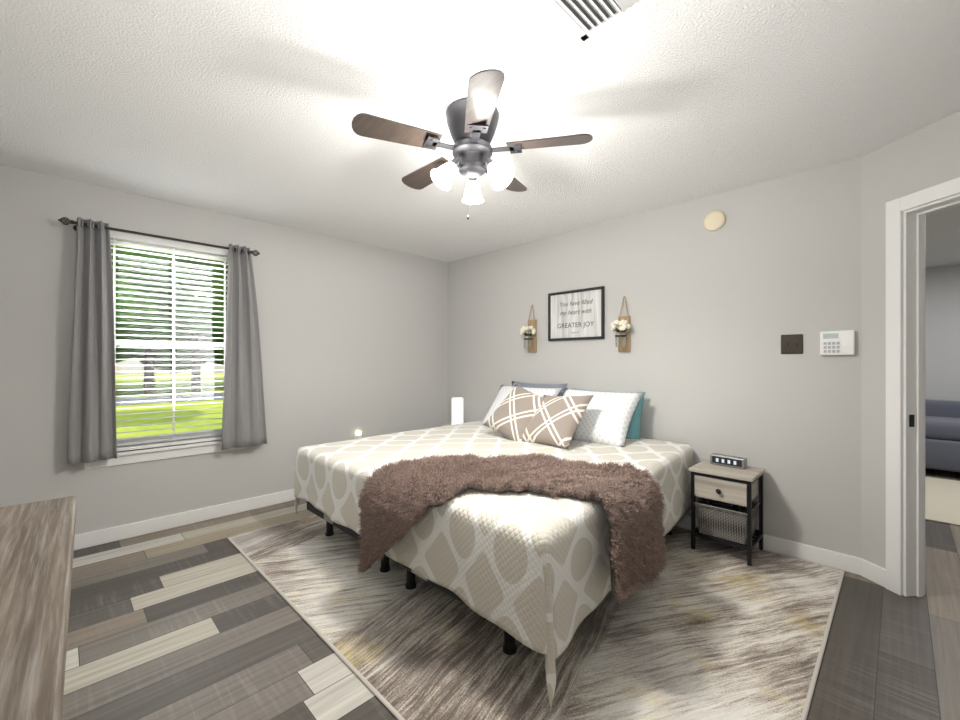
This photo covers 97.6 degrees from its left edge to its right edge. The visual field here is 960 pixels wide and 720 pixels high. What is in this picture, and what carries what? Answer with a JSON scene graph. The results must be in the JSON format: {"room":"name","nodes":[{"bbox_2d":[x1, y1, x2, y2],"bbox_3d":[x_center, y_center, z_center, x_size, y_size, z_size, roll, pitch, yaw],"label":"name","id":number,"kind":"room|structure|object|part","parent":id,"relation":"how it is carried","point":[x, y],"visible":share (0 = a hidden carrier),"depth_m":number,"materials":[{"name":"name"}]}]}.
{"room":"bedroom","nodes":[
{"label":"bedroom","id":0,"kind":"room"},
{"bbox_2d":[0,165,447,534],"bbox_3d":[-1.789,0.030,3.755,0.120,2.440,4.080,0,0,45],"label":"wall","id":1,"kind":"structure","parent":0,"point":[353,338],"depth_m":3.50,"materials":[{"name":"grey paint"}]},
{"bbox_2d":[58,217,259,255],"bbox_3d":[-2.273,-0.888,3.098,0.123,0.060,1.187,0,0,45],"label":"curtain rod","id":2,"kind":"object","parent":1,"relation":"attached to","point":[140,233],"visible":0.94,"depth_m":2.98,"materials":[{"name":"brown metal"}]},
{"bbox_2d":[67,217,116,463],"bbox_3d":[-2.548,-0.134,2.764,0.073,1.587,0.244,0,0,45],"label":"curtain","id":3,"kind":"object","parent":2,"relation":"hanging from","point":[92,436],"visible":1,"depth_m":2.76,"materials":[{"name":"grey fabric"}]},
{"bbox_2d":[82,220,103,230],"bbox_3d":[-2.552,-0.892,2.769,0.052,0.053,0.110,0,0,45],"label":"grommet","id":4,"kind":"object","parent":3,"relation":"attached to","point":[92,225],"visible":0.92,"depth_m":2.75,"materials":[{"name":"silver metal"}]},
{"bbox_2d":[221,244,266,449],"bbox_3d":[-1.907,-0.116,3.409,0.069,1.623,0.343,0,0,45],"label":"curtain","id":5,"kind":"object","parent":2,"relation":"hanging from","point":[243,421],"visible":1,"depth_m":3.38,"materials":[{"name":"grey fabric"}]},
{"bbox_2d":[232,246,246,253],"bbox_3d":[-1.939,-0.892,3.381,0.052,0.053,0.108,0,0,45],"label":"grommet","id":6,"kind":"object","parent":5,"relation":"attached to","point":[239,249],"visible":0.65,"depth_m":3.36,"materials":[{"name":"silver metal"}]},
{"bbox_2d":[84,231,245,468],"bbox_3d":[-2.327,-0.087,3.183,0.137,1.625,1.000,0,0,45],"label":"window unit","id":7,"kind":"structure","parent":1,"relation":"in","point":[153,442],"depth_m":3.14,"materials":[{"name":"white plastic"}]},
{"bbox_3d":[-2.350,-0.130,3.205,0.032,1.380,0.780,0,0,45],"label":"glass","id":8,"kind":"part","parent":7,"relation":"part of","materials":[{"name":"clear glass"}]},
{"bbox_2d":[355,431,361,438],"bbox_3d":[-1.216,0.777,4.214,0.039,0.145,0.070,0,0,45],"label":"night light","id":9,"kind":"object","parent":1,"relation":"attached to","point":[358,435],"visible":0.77,"depth_m":4.20,"materials":[{"name":"white plastic"}]},
{"bbox_2d":[0,0,959,267],"bbox_3d":[2.772,-1.230,2.673,8.140,0.080,8.920,0,0,45],"label":"ceiling","id":10,"kind":"structure","parent":0,"point":[246,108],"depth_m":1.92,"materials":[{"name":"white paint"}]},
{"bbox_2d":[352,69,592,218],"bbox_3d":[-0.061,-0.926,2.050,1.039,0.525,1.073,0,0,45],"label":"ceiling fan","id":11,"kind":"object","parent":10,"relation":"attached to","point":[472,118],"visible":1,"depth_m":1.93,"materials":[{"name":"brown wood"}]},
{"bbox_3d":[-0.042,-0.926,2.025,0.457,0.525,0.474,0,0,45],"label":"motor","id":12,"kind":"part","parent":11,"relation":"part of","materials":[{"name":"grey metal"}]},
{"bbox_2d":[543,0,650,40],"bbox_3d":[0.382,-1.180,1.329,0.310,0.019,0.310,0,0,45],"label":"ceiling vent","id":13,"kind":"object","parent":10,"relation":"in","point":[583,20],"visible":1,"depth_m":1.42,"materials":[{"name":"white metal"}]},
{"bbox_2d":[62,468,959,719],"bbox_3d":[2.772,1.280,2.673,8.140,0.060,8.920,0,0,45],"label":"floor","id":14,"kind":"structure","parent":0,"point":[203,620],"depth_m":1.86,"materials":[{"name":"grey wood"}]},
{"bbox_2d":[0,496,76,719],"bbox_3d":[-0.824,0.825,0.488,0.493,0.850,1.640,0,0,-43],"label":"dresser","id":15,"kind":"object","parent":14,"relation":"on","point":[36,549],"visible":1,"depth_m":0.69,"materials":[{"name":"brown wood"}]},
{"bbox_2d":[227,515,844,719],"bbox_3d":[0.189,1.244,2.713,3.110,0.010,2.445,0,0,45],"label":"rug","id":16,"kind":"object","parent":14,"relation":"on","point":[705,629],"visible":0.58,"depth_m":1.88,"materials":[{"name":"grey carpet"}]},
{"bbox_2d":[294,381,693,710],"bbox_3d":[0.156,0.718,2.917,2.266,1.039,2.183,0,0,45],"label":"bed","id":17,"kind":"object","parent":16,"relation":"on","point":[542,518],"visible":1,"depth_m":1.95,"materials":[{"name":"grey fabric"}]},
{"bbox_2d":[367,461,655,594],"bbox_3d":[0.161,0.812,2.113,1.123,0.456,1.052,0,0,45],"label":"throw","id":18,"kind":"object","parent":17,"relation":"on","point":[469,539],"depth_m":1.77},
{"bbox_2d":[689,459,764,565],"bbox_3d":[1.615,0.971,2.754,0.364,0.532,0.359,0,0,45],"label":"nightstand","id":19,"kind":"object","parent":16,"relation":"on","point":[726,507],"visible":1,"depth_m":2.68,"materials":[{"name":"beige wood"}]},
{"bbox_3d":[1.499,0.818,2.638,0.032,0.032,0.031,0,0,45],"label":"knob","id":20,"kind":"part","parent":19,"relation":"part of","materials":[{"name":"black metal"}]},
{"bbox_2d":[692,491,760,544],"bbox_3d":[1.623,1.028,2.763,0.319,0.202,0.314,0,0,45],"label":"basket","id":21,"kind":"object","parent":19,"relation":"on","point":[725,523],"depth_m":2.68,"materials":[{"name":"grey wicker"}]},
{"bbox_2d":[710,453,746,468],"bbox_3d":[1.664,0.668,2.817,0.058,0.069,0.210,0,0,-41],"label":"alarm clock","id":22,"kind":"object","parent":19,"relation":"on","point":[729,461],"visible":1,"depth_m":2.79,"materials":[{"name":"grey"}]},
{"bbox_3d":[-0.205,0.971,4.575,0.384,0.533,0.359,0,0,45],"label":"nightstand","id":23,"kind":"object","parent":16,"relation":"on","visible":0},
{"bbox_2d":[451,397,462,424],"bbox_3d":[-0.247,0.554,4.617,0.140,0.300,0.140,0,0,45],"label":"cylinder","id":24,"kind":"object","parent":23,"relation":"on","point":[456,410],"visible":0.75,"depth_m":4.56,"materials":[{"name":"white"}]},
{"bbox_2d":[925,477,959,525],"bbox_3d":[4.402,1.244,3.638,2.400,0.011,1.750,0,0,45],"label":"rug","id":25,"kind":"object","parent":14,"relation":"on","point":[942,500],"depth_m":3.73,"materials":[{"name":"beige carpet"}]},
{"bbox_2d":[925,399,959,471],"bbox_3d":[5.356,0.860,4.699,1.950,0.780,0.900,0,0,45],"label":"sofa","id":26,"kind":"object","parent":14,"relation":"on","point":[942,434],"visible":0.23,"depth_m":4.53,"materials":[{"name":"grey"}]},
{"bbox_2d":[448,157,860,557],"bbox_3d":[0.979,0.030,3.787,3.750,2.440,0.120,0,0,45],"label":"wall","id":27,"kind":"structure","parent":0,"point":[706,366],"depth_m":2.96,"materials":[{"name":"grey paint"}]},
{"bbox_2d":[74,489,885,587],"bbox_3d":[2.496,1.200,2.652,7.500,0.100,8.340,0,0,45],"label":"baseboard","id":28,"kind":"structure","parent":27,"relation":"attached to","point":[850,564],"depth_m":2.89,"materials":[{"name":"white"}]},
{"bbox_2d":[520,305,536,351],"bbox_3d":[0.470,-0.322,4.102,0.172,0.473,0.148,0,0,45],"label":"sconce","id":29,"kind":"object","parent":27,"relation":"attached to","point":[530,331],"visible":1,"depth_m":4.11,"materials":[{"name":"brown wood"}]},
{"bbox_2d":[524,333,532,348],"bbox_3d":[0.472,-0.193,4.103,0.084,0.145,0.084,0,0,45],"label":"jar","id":30,"kind":"object","parent":29,"relation":"on","point":[530,335],"depth_m":4.09,"materials":[{"name":"clear glass"}]},
{"bbox_2d":[548,286,604,340],"bbox_3d":[0.858,-0.415,3.801,0.578,0.451,0.026,0,0,45],"label":"sign","id":31,"kind":"object","parent":27,"relation":"attached to","point":[578,314],"visible":1,"depth_m":3.79,"materials":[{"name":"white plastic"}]},
{"bbox_2d":[610,296,630,351],"bbox_3d":[1.145,-0.306,3.424,0.171,0.463,0.152,0,0,45],"label":"sconce","id":32,"kind":"object","parent":27,"relation":"attached to","point":[621,327],"visible":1,"depth_m":3.43,"materials":[{"name":"brown wood"}]},
{"bbox_2d":[615,329,626,347],"bbox_3d":[1.148,-0.182,3.427,0.084,0.145,0.084,0,0,45],"label":"jar","id":33,"kind":"object","parent":32,"relation":"on","point":[622,333],"depth_m":3.43,"materials":[{"name":"clear glass"}]},
{"bbox_2d":[704,210,725,230],"bbox_3d":[1.668,-1.000,2.990,0.144,0.144,0.030,0,0,45],"label":"smoke detector","id":34,"kind":"object","parent":27,"relation":"attached to","point":[714,220],"visible":1,"depth_m":2.98,"materials":[{"name":"beige plastic"}]},
{"bbox_2d":[781,334,802,353],"bbox_3d":[1.988,-0.106,2.680,0.114,0.125,0.016,0,0,45],"label":"switch plate","id":35,"kind":"object","parent":27,"relation":"attached to","point":[792,344],"visible":1,"depth_m":2.68,"materials":[{"name":"brown metal"}]},
{"bbox_2d":[820,330,854,354],"bbox_3d":[2.140,-0.107,2.517,0.157,0.145,0.032,0,0,45],"label":"keypad","id":36,"kind":"object","parent":27,"relation":"attached to","point":[837,342],"visible":0.98,"depth_m":2.50,"materials":[{"name":"white plastic"}]},
{"bbox_2d":[861,111,959,568],"bbox_3d":[2.372,0.030,1.766,0.120,2.440,1.400,0,0,-7],"label":"wall","id":37,"kind":"structure","parent":0,"point":[923,158],"depth_m":2.35,"materials":[{"name":"grey paint"}]},
{"bbox_2d":[886,177,959,596],"bbox_3d":[2.363,0.190,1.843,0.156,2.120,0.955,0,0,-7],"label":"door frame","id":38,"kind":"structure","parent":37,"relation":"attached to","point":[905,393],"depth_m":2.23,"materials":[{"name":"white wood"}]},
{"bbox_3d":[2.290,0.318,2.228,0.030,0.065,0.002,0,0,-7],"label":"door trim strike","id":39,"kind":"part","parent":38,"relation":"part of","materials":[{"name":"metal"}]},
{"bbox_2d":[925,264,959,400],"bbox_3d":[6.258,0.030,4.872,5.280,2.440,0.120,0,0,45],"label":"wall","id":40,"kind":"structure","parent":0,"point":[942,332],"depth_m":5.24,"materials":[{"name":"white paint"}]},
{"label":"outside","id":41,"kind":"structure","parent":0,"visible":0},
{"bbox_2d":[115,373,223,438],"bbox_3d":[-21.646,1.675,26.327,59.875,0.150,80.000,0,0,45],"label":"lawn","id":42,"kind":"structure","parent":41,"point":[122,384],"depth_m":14.14,"materials":[{"name":"green plant"}]},
{"bbox_2d":[111,245,227,395],"bbox_3d":[-13.476,-6.481,19.374,30.925,16.102,68.400,0,0,45],"label":"trees","id":43,"kind":"object","parent":42,"relation":"on","point":[149,385],"depth_m":18.23,"materials":[{"name":"green plant"}]},
{"bbox_2d":[116,393,222,405],"bbox_3d":[-12.940,1.589,17.621,3.500,0.019,80.000,0,0,45],"label":"street","id":44,"kind":"structure","parent":42,"relation":"on","point":[163,399],"depth_m":17.22,"materials":[{"name":"grey asphalt"}]}
]}

